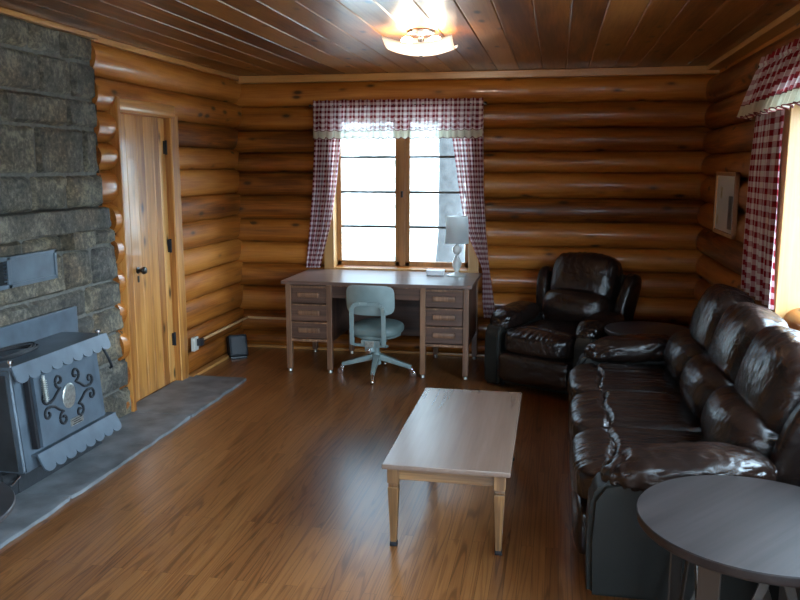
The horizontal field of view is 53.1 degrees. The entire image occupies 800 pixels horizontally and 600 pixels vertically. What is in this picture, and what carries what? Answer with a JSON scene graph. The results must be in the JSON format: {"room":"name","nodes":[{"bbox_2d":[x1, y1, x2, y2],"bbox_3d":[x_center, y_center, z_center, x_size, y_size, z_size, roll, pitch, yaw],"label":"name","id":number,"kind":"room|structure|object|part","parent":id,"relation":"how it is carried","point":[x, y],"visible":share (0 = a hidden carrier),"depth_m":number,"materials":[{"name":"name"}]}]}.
{"room":"cabin living room","nodes":[
{"label":"cabin living room","id":0,"kind":"room"},
{"bbox_2d":[90,42,243,408],"bbox_3d":[-2.459,-0.150,3.394,0.263,2.688,9.380,2,10,11],"label":"wall","id":1,"kind":"structure","parent":0,"point":[207,113],"depth_m":6.79,"materials":[{"name":"brown wood"}]},
{"bbox_2d":[0,7,98,39],"bbox_3d":[-2.179,-1.511,4.088,0.085,0.030,2.170,2,10,11],"label":"trim","id":2,"kind":"structure","parent":1,"relation":"attached to","point":[29,19],"depth_m":4.63,"materials":[{"name":"brown wood"}]},
{"bbox_2d":[105,96,188,411],"bbox_3d":[-1.896,-0.359,6.044,0.175,2.225,0.975,2,10,11],"label":"door","id":3,"kind":"structure","parent":1,"relation":"in","point":[147,168],"depth_m":6.11,"materials":[{"name":"brown wood"}]},
{"bbox_3d":[-1.907,-0.218,5.917,0.070,0.058,0.058,2,10,11],"label":"knob","id":4,"kind":"part","parent":3,"relation":"part of","materials":[{"name":"grey metal"}]},
{"bbox_3d":[-1.943,-0.315,6.021,0.045,2.103,0.819,2,10,11],"label":"panel","id":5,"kind":"part","parent":3,"relation":"part of","materials":[{"name":"brown wood"}]},
{"bbox_2d":[91,37,238,80],"bbox_3d":[-1.772,-1.883,6.357,0.105,0.040,2.520,2,10,11],"label":"trim","id":6,"kind":"structure","parent":1,"relation":"attached to","point":[102,41],"depth_m":6.00,"materials":[{"name":"brown wood"}]},
{"bbox_2d":[191,336,203,350],"bbox_3d":[-1.695,0.365,6.707,0.070,0.115,0.108,2,10,11],"label":"wall outlet","id":7,"kind":"object","parent":1,"relation":"attached to","point":[196,342],"visible":1,"depth_m":6.69,"materials":[{"name":"beige plastic"}]},
{"bbox_3d":[-1.717,0.366,6.700,0.030,0.115,0.085,2,10,11],"label":"plate","id":8,"kind":"part","parent":7,"relation":"part of","materials":[{"name":"beige plastic"}]},
{"bbox_2d":[189,344,247,376],"bbox_3d":[-1.641,0.547,7.293,0.062,0.028,1.240,2,10,11],"label":"baseboard","id":9,"kind":"structure","parent":1,"relation":"attached to","point":[224,357],"depth_m":7.04,"materials":[{"name":"brown wood"}]},
{"bbox_2d":[0,347,640,599],"bbox_3d":[-0.316,1.301,3.212,4.750,0.120,9.480,2,10,11],"label":"floor","id":10,"kind":"structure","parent":0,"point":[277,489],"depth_m":4.11,"materials":[{"name":"brown wood"}]},
{"bbox_2d":[0,482,15,522],"bbox_3d":[-1.821,1.029,2.942,0.770,0.505,0.770,-1,10,-9],"label":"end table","id":11,"kind":"object","parent":10,"relation":"on","point":[7,495],"visible":1,"depth_m":3.03,"materials":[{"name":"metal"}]},
{"bbox_2d":[0,14,245,548],"bbox_3d":[-1.902,-0.338,4.864,0.630,2.579,3.400,2,10,11],"label":"stone fireplace","id":12,"kind":"object","parent":10,"relation":"on","point":[51,189],"visible":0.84,"depth_m":4.81,"materials":[{"name":"stone"}]},
{"bbox_2d":[0,249,57,290],"bbox_3d":[-2.140,-0.135,4.250,0.030,0.172,1.015,2,10,11],"label":"air vent","id":13,"kind":"object","parent":12,"relation":"attached to","point":[18,270],"visible":1,"depth_m":4.48,"materials":[{"name":"black metal"}]},
{"bbox_3d":[-2.088,-0.183,4.534,0.024,0.145,0.400,2,10,11],"label":"plate","id":14,"kind":"part","parent":13,"relation":"part of","materials":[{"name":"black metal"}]},
{"bbox_2d":[0,206,110,243],"bbox_3d":[-2.159,-0.382,4.259,0.247,0.155,1.979,2,10,11],"label":"mantel shelf","id":15,"kind":"object","parent":12,"relation":"attached to","point":[18,225],"depth_m":4.60,"materials":[{"name":"grey stone"}]},
{"bbox_2d":[0,306,121,494],"bbox_3d":[-1.929,0.561,4.484,0.396,0.878,1.065,2,10,11],"label":"wood stove","id":16,"kind":"object","parent":12,"relation":"on","point":[52,411],"visible":0.99,"depth_m":4.32,"materials":[{"name":"black metal"}]},
{"bbox_3d":[-2.062,0.624,4.050,0.253,0.500,0.006,2,10,11],"label":"panel","id":17,"kind":"part","parent":16,"relation":"part of","materials":[{"name":"metal"}]},
{"bbox_3d":[-2.034,0.951,4.203,0.041,0.035,0.077,2,10,11],"label":"draft knob","id":18,"kind":"part","parent":16,"relation":"part of","materials":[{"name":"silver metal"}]},
{"bbox_2d":[0,341,38,361],"bbox_3d":[-2.057,0.279,4.163,0.176,0.031,0.491,2,10,11],"label":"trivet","id":19,"kind":"object","parent":16,"relation":"on","point":[29,347],"visible":1,"depth_m":4.26,"materials":[{"name":"black metal"}]},
{"bbox_3d":[-2.115,0.477,4.507,0.018,0.720,1.065,2,10,11],"label":"surround panel","id":20,"kind":"part","parent":16,"relation":"part of","materials":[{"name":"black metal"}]},
{"bbox_3d":[-1.851,0.462,4.171,0.039,0.141,0.030,2,10,11],"label":"spring handle","id":21,"kind":"part","parent":16,"relation":"part of","materials":[{"name":"silver metal"}]},
{"bbox_3d":[-1.976,0.271,4.383,0.285,0.017,0.855,2,10,11],"label":"plate","id":22,"kind":"part","parent":16,"relation":"part of","materials":[{"name":"black metal"}]},
{"bbox_2d":[10,333,110,383],"bbox_3d":[-1.821,0.308,4.359,0.044,0.091,0.855,2,10,11],"label":"hood","id":23,"kind":"object","parent":16,"relation":"attached to","point":[35,368],"depth_m":4.30,"materials":[{"name":"black metal"}]},
{"bbox_3d":[-1.834,0.521,4.420,0.055,0.415,0.560,2,10,11],"label":"stove door","id":24,"kind":"part","parent":16,"relation":"part of","materials":[{"name":"black metal"}]},
{"bbox_3d":[-1.805,0.671,4.470,0.006,0.042,0.120,2,10,11],"label":"name plate","id":25,"kind":"part","parent":16,"relation":"part of","materials":[{"name":"silver metal"}]},
{"bbox_2d":[226,334,247,359],"bbox_3d":[-1.515,0.426,7.441,0.170,0.222,0.181,-4,10,-24],"label":"floor speaker","id":26,"kind":"object","parent":10,"relation":"on","point":[237,348],"visible":1,"depth_m":7.38,"materials":[{"name":"black plastic"}]},
{"bbox_2d":[230,335,246,354],"bbox_3d":[-1.490,0.416,7.382,0.140,0.163,0.058,-4,10,-24],"label":"grille","id":27,"kind":"object","parent":26,"relation":"attached to","point":[238,343],"depth_m":7.38,"materials":[{"name":"black metal"}]},
{"bbox_2d":[337,285,415,384],"bbox_3d":[-0.206,0.248,6.726,0.562,0.805,0.546,-6,11,-34],"label":"office chair","id":28,"kind":"object","parent":10,"relation":"on","point":[374,333],"visible":1,"depth_m":6.55,"materials":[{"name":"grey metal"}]},
{"bbox_3d":[-0.360,0.508,6.819,0.278,0.113,0.054,1,10,8],"label":"leg","id":29,"kind":"part","parent":28,"relation":"part of","materials":[{"name":"grey metal"}]},
{"bbox_3d":[-0.256,0.418,6.560,0.054,0.055,0.050,3,10,15],"label":"tension knob","id":30,"kind":"part","parent":28,"relation":"part of","materials":[{"name":"silver metal"}]},
{"bbox_3d":[-0.252,0.363,6.567,0.075,0.050,0.006,3,10,15],"label":"mechanism plate","id":31,"kind":"part","parent":28,"relation":"part of","materials":[{"name":"silver metal"}]},
{"bbox_3d":[-0.251,0.002,6.511,0.410,0.250,0.078,3,10,15],"label":"backrest","id":32,"kind":"part","parent":28,"relation":"part of","materials":[{"name":"grey plastic"}]},
{"bbox_3d":[-0.212,0.538,6.635,0.054,0.113,0.278,1,9,5],"label":"leg","id":33,"kind":"part","parent":28,"relation":"part of","materials":[{"name":"grey metal"}]},
{"bbox_3d":[-0.193,0.232,6.769,0.430,0.132,0.430,3,10,15],"label":"seat","id":34,"kind":"part","parent":28,"relation":"part of","materials":[{"name":"grey plastic"}]},
{"bbox_3d":[-0.040,0.518,6.755,0.279,0.113,0.055,3,10,15],"label":"leg","id":35,"kind":"part","parent":28,"relation":"part of","materials":[{"name":"grey metal"}]},
{"bbox_2d":[281,269,481,379],"bbox_3d":[-0.136,0.189,7.106,1.629,0.797,0.828,2,10,11],"label":"desk","id":36,"kind":"object","parent":10,"relation":"on","point":[440,310],"visible":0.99,"depth_m":6.82,"materials":[{"name":"brown wood"}]},
{"bbox_3d":[-0.952,0.224,6.900,0.048,0.739,0.045,2,10,11],"label":"leg","id":37,"kind":"part","parent":36,"relation":"part of","materials":[{"name":"wood"}]},
{"bbox_3d":[-0.780,-0.043,6.800,0.190,0.044,0.028,2,10,11],"label":"handle","id":38,"kind":"part","parent":36,"relation":"part of","materials":[{"name":"brown wood"}]},
{"bbox_3d":[-0.780,0.109,6.825,0.190,0.044,0.028,2,10,11],"label":"handle","id":39,"kind":"part","parent":36,"relation":"part of","materials":[{"name":"brown wood"}]},
{"bbox_3d":[-0.743,-0.066,6.990,0.310,0.132,0.366,2,10,11],"label":"drawer","id":40,"kind":"part","parent":36,"relation":"part of","materials":[{"name":"brown wood"}]},
{"bbox_3d":[-0.780,0.259,6.850,0.190,0.044,0.028,2,10,11],"label":"handle","id":41,"kind":"part","parent":36,"relation":"part of","materials":[{"name":"brown wood"}]},
{"bbox_3d":[-0.743,0.236,7.040,0.310,0.128,0.366,2,10,11],"label":"drawer","id":42,"kind":"part","parent":36,"relation":"part of","materials":[{"name":"brown wood"}]},
{"bbox_3d":[-0.743,0.086,7.016,0.310,0.134,0.366,2,10,11],"label":"drawer","id":43,"kind":"part","parent":36,"relation":"part of","materials":[{"name":"brown wood"}]},
{"bbox_3d":[-0.811,0.105,7.614,0.048,0.739,0.045,2,10,11],"label":"leg","id":44,"kind":"part","parent":36,"relation":"part of","materials":[{"name":"brown wood"}]},
{"bbox_3d":[-0.599,0.235,6.832,0.048,0.739,0.045,2,10,11],"label":"leg","id":45,"kind":"part","parent":36,"relation":"part of","materials":[{"name":"brown wood"}]},
{"bbox_3d":[-0.458,0.117,7.546,0.048,0.739,0.045,2,10,11],"label":"leg","id":46,"kind":"part","parent":36,"relation":"part of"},
{"bbox_3d":[-0.204,-0.108,6.699,0.765,0.012,0.030,2,10,11],"label":"rail","id":47,"kind":"part","parent":36,"relation":"part of","materials":[{"name":"brown wood"}]},
{"bbox_3d":[-0.166,-0.088,6.900,0.757,0.100,0.414,2,10,11],"label":"drawer","id":48,"kind":"part","parent":36,"relation":"part of","materials":[{"name":"brown wood"}]},
{"bbox_3d":[-0.066,0.047,7.442,0.765,0.567,0.015,2,10,11],"label":"modesty panel","id":49,"kind":"part","parent":36,"relation":"part of","materials":[{"name":"brown wood"}]},
{"bbox_3d":[0.192,0.261,6.680,0.048,0.739,0.045,2,10,11],"label":"leg","id":50,"kind":"part","parent":36,"relation":"part of","materials":[{"name":"brown wood"}]},
{"bbox_2d":[426,269,444,275],"bbox_3d":[0.319,-0.248,7.156,0.160,0.048,0.106,2,10,9],"label":"box","id":51,"kind":"object","parent":36,"relation":"on","point":[433,272],"visible":1,"depth_m":7.11,"materials":[{"name":"white"}]},
{"bbox_2d":[427,272,443,275],"bbox_3d":[0.319,-0.242,7.157,0.150,0.035,0.100,2,10,9],"label":"tray","id":52,"kind":"object","parent":51,"relation":"on","point":[428,273],"depth_m":7.11,"materials":[{"name":"white"}]},
{"bbox_3d":[0.319,-0.263,7.154,0.160,0.018,0.106,2,10,9],"label":"lid","id":53,"kind":"part","parent":51,"relation":"part of","materials":[{"name":"white"}]},
{"bbox_3d":[0.333,0.142,7.394,0.048,0.739,0.045,2,10,11],"label":"leg","id":54,"kind":"part","parent":36,"relation":"part of","materials":[{"name":"brown wood"}]},
{"bbox_3d":[0.363,0.295,6.630,0.190,0.044,0.028,2,10,11],"label":"handle","id":55,"kind":"part","parent":36,"relation":"part of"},
{"bbox_3d":[0.363,0.145,6.606,0.190,0.044,0.028,2,10,11],"label":"handle","id":56,"kind":"part","parent":36,"relation":"part of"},
{"bbox_3d":[0.401,0.272,6.821,0.310,0.128,0.366,2,10,11],"label":"drawer","id":57,"kind":"part","parent":36,"relation":"part of","materials":[{"name":"brown wood"}]},
{"bbox_3d":[0.401,0.122,6.796,0.310,0.134,0.366,2,10,11],"label":"drawer","id":58,"kind":"part","parent":36,"relation":"part of","materials":[{"name":"brown wood"}]},
{"bbox_3d":[0.401,-0.030,6.771,0.310,0.132,0.366,2,10,11],"label":"drawer","id":59,"kind":"part","parent":36,"relation":"part of","materials":[{"name":"brown wood"}]},
{"bbox_3d":[0.363,-0.007,6.580,0.190,0.044,0.028,2,10,11],"label":"handle","id":60,"kind":"part","parent":36,"relation":"part of","materials":[{"name":"brown wood"}]},
{"bbox_2d":[445,216,468,276],"bbox_3d":[0.503,-0.476,7.072,0.210,0.525,0.210,2,10,11],"label":"table lamp","id":61,"kind":"object","parent":36,"relation":"on","point":[457,232],"visible":1,"depth_m":6.98,"materials":[{"name":"white ceramic"}]},
{"bbox_3d":[0.503,-0.383,7.087,0.086,0.264,0.086,2,10,11],"label":"stem","id":62,"kind":"part","parent":61,"relation":"part of","materials":[{"name":"white ceramic"}]},
{"bbox_3d":[0.503,-0.619,7.048,0.210,0.235,0.210,2,10,11],"label":"lamp shade","id":63,"kind":"part","parent":61,"relation":"part of","materials":[{"name":"white fabric"}]},
{"bbox_3d":[0.545,0.272,6.612,0.048,0.739,0.045,2,10,11],"label":"leg","id":64,"kind":"part","parent":36,"relation":"part of","materials":[{"name":"wood"}]},
{"bbox_3d":[0.686,0.153,7.327,0.048,0.739,0.045,2,10,11],"label":"leg","id":65,"kind":"part","parent":36,"relation":"part of","materials":[{"name":"wood"}]},
{"bbox_2d":[382,388,521,555],"bbox_3d":[0.324,0.856,4.266,0.584,0.412,1.310,2,10,11],"label":"coffee table","id":66,"kind":"object","parent":10,"relation":"on","point":[456,436],"visible":1,"depth_m":3.91,"materials":[{"name":"laminate"}]},
{"bbox_3d":[-0.029,0.948,3.723,0.054,0.370,0.054,2,10,11],"label":"leg","id":67,"kind":"part","parent":66,"relation":"part of","materials":[{"name":"brown wood"}]},
{"bbox_3d":[0.451,0.962,3.633,0.054,0.370,0.054,2,10,11],"label":"leg","id":68,"kind":"part","parent":66,"relation":"part of","materials":[{"name":"brown wood"}]},
{"bbox_2d":[484,252,641,394],"bbox_3d":[1.326,0.163,6.488,1.006,1.050,1.054,8,12,38],"label":"recliner","id":69,"kind":"object","parent":10,"relation":"on","point":[537,345],"visible":0.94,"depth_m":6.42,"materials":[{"name":"leather"}]},
{"bbox_3d":[0.973,0.377,6.713,0.145,0.515,0.782,8,12,38],"label":"arm panel","id":70,"kind":"part","parent":69,"relation":"part of","materials":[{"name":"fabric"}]},
{"bbox_2d":[504,319,578,359],"bbox_3d":[1.241,0.304,6.405,0.616,0.210,0.782,8,12,38],"label":"seat cushion","id":71,"kind":"object","parent":69,"relation":"on","point":[524,339],"depth_m":6.16,"materials":[{"name":"brown leather"}]},
{"bbox_2d":[542,288,613,322],"bbox_3d":[1.456,0.063,6.634,0.608,0.319,0.315,8,12,38],"label":"lumbar cushion","id":72,"kind":"object","parent":69,"relation":"on","point":[568,305],"depth_m":6.50,"materials":[{"name":"brown leather"}]},
{"bbox_3d":[1.582,0.458,6.225,0.145,0.515,0.782,8,12,38],"label":"arm panel","id":73,"kind":"part","parent":69,"relation":"part of","materials":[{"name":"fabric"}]},
{"bbox_2d":[550,252,623,303],"bbox_3d":[1.548,-0.168,6.710,0.604,0.470,0.326,8,12,38],"label":"cushion","id":74,"kind":"object","parent":69,"relation":"on","point":[601,275],"depth_m":6.56,"materials":[{"name":"brown leather"}]},
{"bbox_2d":[605,321,688,335],"bbox_3d":[1.787,0.505,5.804,0.610,0.600,0.610,-1,10,-9],"label":"end table","id":75,"kind":"object","parent":10,"relation":"on","point":[626,327],"visible":0.3,"depth_m":5.78,"materials":[{"name":"brown wood"}]},
{"bbox_2d":[567,284,799,599],"bbox_3d":[1.442,0.534,4.255,1.054,1.050,2.476,2,10,11],"label":"reclining sofa","id":76,"kind":"object","parent":10,"relation":"on","point":[718,395],"visible":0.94,"depth_m":3.46,"materials":[{"name":"leather"}]},
{"bbox_3d":[1.651,0.601,5.366,0.932,0.515,0.190,2,10,11],"label":"arm panel","id":77,"kind":"part","parent":76,"relation":"part of","materials":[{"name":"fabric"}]},
{"bbox_2d":[567,363,680,402],"bbox_3d":[1.437,0.546,4.947,0.782,0.210,0.663,2,10,11],"label":"seat cushion","id":78,"kind":"object","parent":76,"relation":"on","point":[585,377],"depth_m":4.82,"materials":[{"name":"brown leather"}]},
{"bbox_2d":[569,391,701,440],"bbox_3d":[1.309,0.653,4.301,0.782,0.210,0.663,2,10,11],"label":"seat cushion","id":79,"kind":"object","parent":76,"relation":"on","point":[590,409],"depth_m":4.16,"materials":[{"name":"brown leather"}]},
{"bbox_2d":[571,427,705,500],"bbox_3d":[1.182,0.761,3.656,0.782,0.210,0.663,2,10,11],"label":"seat cushion","id":80,"kind":"object","parent":76,"relation":"on","point":[590,447],"depth_m":3.69,"materials":[{"name":"brown leather"}]},
{"bbox_3d":[1.228,0.956,3.227,0.932,0.515,0.190,2,10,11],"label":"arm panel","id":81,"kind":"part","parent":76,"relation":"part of","materials":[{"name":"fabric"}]},
{"bbox_2d":[664,329,707,382],"bbox_3d":[1.772,0.359,4.850,0.315,0.320,0.655,2,10,11],"label":"lumbar cushion","id":82,"kind":"object","parent":76,"relation":"on","point":[684,344],"depth_m":4.70,"materials":[{"name":"brown leather"}]},
{"bbox_2d":[679,353,733,418],"bbox_3d":[1.645,0.467,4.204,0.315,0.320,0.655,2,10,11],"label":"lumbar cushion","id":83,"kind":"object","parent":76,"relation":"on","point":[702,374],"depth_m":4.05,"materials":[{"name":"brown leather"}]},
{"bbox_2d":[689,284,755,351],"bbox_3d":[1.915,0.152,4.787,0.326,0.470,0.650,2,10,11],"label":"cushion","id":84,"kind":"object","parent":76,"relation":"on","point":[717,298],"depth_m":4.61,"materials":[{"name":"brown leather"}]},
{"bbox_2d":[700,385,778,458],"bbox_3d":[1.517,0.575,3.559,0.315,0.318,0.655,2,10,11],"label":"lumbar cushion","id":85,"kind":"object","parent":76,"relation":"on","point":[728,416],"depth_m":3.35,"materials":[{"name":"brown leather"}]},
{"bbox_2d":[708,302,788,382],"bbox_3d":[1.788,0.259,4.142,0.326,0.470,0.648,2,10,11],"label":"cushion","id":86,"kind":"object","parent":76,"relation":"on","point":[736,329],"depth_m":3.97,"materials":[{"name":"brown leather"}]},
{"bbox_2d":[734,325,799,434],"bbox_3d":[1.660,0.367,3.496,0.325,0.470,0.651,2,10,11],"label":"cushion","id":87,"kind":"object","parent":76,"relation":"on","point":[767,381],"depth_m":3.30,"materials":[{"name":"brown leather"}]},
{"bbox_2d":[636,475,799,599],"bbox_3d":[1.185,1.021,2.699,0.772,0.600,0.772,-8,12,-38],"label":"end table","id":88,"kind":"object","parent":10,"relation":"on","point":[744,528],"visible":1,"depth_m":2.62,"materials":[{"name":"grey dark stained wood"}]},
{"bbox_3d":[1.005,1.006,2.921,0.075,0.558,0.008,-8,12,-38],"label":"leg","id":89,"kind":"part","parent":88,"relation":"part of","materials":[{"name":"wood"}]},
{"bbox_3d":[0.963,1.071,2.525,0.008,0.558,0.075,-8,12,-38],"label":"leg","id":90,"kind":"part","parent":88,"relation":"part of","materials":[{"name":"brown wood"}]},
{"bbox_3d":[1.407,1.012,2.879,0.008,0.558,0.075,-8,12,-38],"label":"leg","id":91,"kind":"part","parent":88,"relation":"part of","materials":[{"name":"grey wood"}]},
{"bbox_2d":[0,0,799,75],"bbox_3d":[-0.316,-1.382,2.766,4.750,0.150,9.480,2,10,11],"label":"ceiling","id":92,"kind":"structure","parent":0,"point":[234,37],"depth_m":4.89,"materials":[{"name":"brown wood"}]},
{"bbox_2d":[381,28,457,56],"bbox_3d":[0.131,-1.593,4.976,0.424,0.160,0.424,1,10,9],"label":"ceiling light","id":93,"kind":"object","parent":92,"relation":"attached to","point":[435,45],"visible":1,"depth_m":4.88,"materials":[{"name":"white glass"}]},
{"bbox_2d":[401,37,417,41],"bbox_3d":[0.060,-1.614,4.984,0.104,0.052,0.052,2,10,11],"label":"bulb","id":94,"kind":"object","parent":93,"relation":"attached to","point":[406,39],"depth_m":4.97,"materials":[{"name":"white glass"}]},
{"bbox_2d":[424,36,439,41],"bbox_3d":[0.202,-1.611,4.963,0.104,0.052,0.052,2,10,11],"label":"bulb","id":95,"kind":"object","parent":93,"relation":"attached to","point":[433,37],"depth_m":4.94,"materials":[{"name":"white glass"}]},
{"bbox_2d":[234,74,717,353],"bbox_3d":[0.555,-0.815,7.393,4.650,2.687,0.248,2,10,11],"label":"wall","id":96,"kind":"structure","parent":0,"point":[608,165],"depth_m":7.10,"materials":[{"name":"brown wood"}]},
{"bbox_2d":[203,316,285,339],"bbox_3d":[-1.091,0.271,7.196,1.040,0.025,1.090,2,10,11],"label":"cable raceway","id":97,"kind":"object","parent":96,"relation":"attached to","point":[246,317],"visible":0.48,"depth_m":7.61,"materials":[{"name":"brown plastic"}]},
{"bbox_2d":[248,344,483,356],"bbox_3d":[0.536,0.511,7.513,4.150,0.028,0.050,2,10,11],"label":"baseboard","id":98,"kind":"structure","parent":96,"relation":"attached to","point":[249,345],"depth_m":7.66,"materials":[{"name":"brown wood"}]},
{"bbox_2d":[309,97,486,139],"bbox_3d":[-0.034,-1.619,7.173,1.623,0.358,0.178,2,10,11],"label":"valance","id":99,"kind":"object","parent":96,"relation":"attached to","point":[436,118],"visible":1,"depth_m":7.13,"materials":[{"name":"red and white gingham cotton fabric"},{"name":"cream lace"}]},
{"bbox_2d":[306,138,340,267],"bbox_3d":[-0.701,-1.049,7.440,0.390,1.510,0.029,2,10,11],"label":"curtain","id":100,"kind":"object","parent":99,"relation":"hanging from","point":[326,152],"visible":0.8,"depth_m":7.45,"materials":[{"name":"fabric"}]},
{"bbox_2d":[452,129,494,317],"bbox_3d":[0.654,-0.794,7.215,0.453,1.940,0.029,2,10,11],"label":"curtain","id":101,"kind":"object","parent":99,"relation":"hanging from","point":[469,153],"visible":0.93,"depth_m":7.20,"materials":[{"name":"fabric"}]},
{"bbox_2d":[324,138,478,272],"bbox_3d":[0.020,-1.011,7.438,1.460,1.555,0.224,2,10,11],"label":"window","id":102,"kind":"structure","parent":96,"relation":"in","point":[333,252],"depth_m":7.50,"materials":[{"name":"brown wood"}]},
{"bbox_3d":[-0.298,-1.010,7.534,0.610,1.398,0.036,2,10,11],"label":"sash","id":103,"kind":"part","parent":102,"relation":"part of","materials":[{"name":"brown wood"}]},
{"bbox_3d":[0.020,-0.275,7.560,1.460,0.062,0.224,2,10,11],"label":"sill","id":104,"kind":"part","parent":102,"relation":"part of","materials":[{"name":"brown wood"}]},
{"bbox_3d":[0.019,-1.025,7.428,1.460,1.525,0.198,2,10,11],"label":"casing","id":105,"kind":"part","parent":102,"relation":"part of","materials":[{"name":"brown wood"}]},
{"bbox_3d":[0.350,-0.990,7.409,0.610,1.398,0.036,2,10,11],"label":"sash","id":106,"kind":"part","parent":102,"relation":"part of","materials":[{"name":"brown wood"}]},
{"bbox_2d":[236,66,719,83],"bbox_3d":[0.541,-1.998,7.123,4.350,0.065,0.115,2,10,11],"label":"trim","id":107,"kind":"structure","parent":96,"relation":"attached to","point":[670,70],"depth_m":7.04,"materials":[{"name":"brown wood"}]},
{"bbox_2d":[692,22,799,330],"bbox_3d":[1.834,-0.013,2.569,0.249,2.687,9.380,2,10,11],"label":"wall","id":108,"kind":"structure","parent":0,"point":[729,143],"depth_m":5.85,"materials":[{"name":"brown wood"}]},
{"bbox_2d":[712,172,739,238],"bbox_3d":[2.330,-0.688,5.726,0.030,0.450,0.690,2,10,11],"label":"framed picture","id":109,"kind":"object","parent":108,"relation":"attached to","point":[727,184],"visible":1,"depth_m":5.67,"materials":[{"name":"brown wood"}]},
{"bbox_2d":[727,196,732,229],"bbox_3d":[2.291,-0.604,5.556,0.004,0.230,0.130,2,10,11],"label":"print","id":110,"kind":"object","parent":109,"relation":"attached to","point":[730,198],"depth_m":5.55},
{"bbox_2d":[707,3,799,69],"bbox_3d":[1.768,-1.222,2.381,0.105,0.040,9.080,2,10,11],"label":"trim","id":111,"kind":"structure","parent":108,"relation":"attached to","point":[791,17],"depth_m":5.04,"materials":[{"name":"brown wood"}]},
{"bbox_2d":[736,39,799,120],"bbox_3d":[1.732,-0.941,2.879,0.190,0.368,4.008,2,10,11],"label":"valance","id":112,"kind":"object","parent":108,"relation":"attached to","point":[775,85],"visible":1,"depth_m":4.20,"materials":[{"name":"red and white checked cotton fabric"},{"name":"cream lace trim"}]},
{"bbox_2d":[741,109,784,309],"bbox_3d":[2.060,-0.541,4.538,0.031,1.080,0.770,2,10,11],"label":"curtain","id":113,"kind":"object","parent":112,"relation":"hanging from","point":[759,247],"visible":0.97,"depth_m":4.53,"materials":[{"name":"fabric"}]},
{"bbox_2d":[768,104,799,317],"bbox_3d":[1.886,-0.270,2.841,0.286,1.400,3.070,2,10,11],"label":"window","id":114,"kind":"structure","parent":108,"relation":"in","point":[787,253],"depth_m":4.23,"materials":[{"name":"brown wood"}]},
{"label":"outside","id":115,"kind":"structure","parent":0,"visible":0},
{"bbox_2d":[341,137,438,261],"bbox_3d":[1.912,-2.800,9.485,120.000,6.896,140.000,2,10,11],"label":"window panes","id":116,"kind":"structure","parent":115,"point":[358,174],"depth_m":24.93,"materials":[{"name":"glass"}]},
{"bbox_2d":[435,138,464,261],"bbox_3d":[0.622,-6.386,11.318,3.143,13.015,3.132,-9,13,-43],"label":"pine tree","id":117,"kind":"object","parent":116,"relation":"on","point":[448,204],"visible":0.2,"depth_m":12.08,"materials":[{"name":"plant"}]}
]}

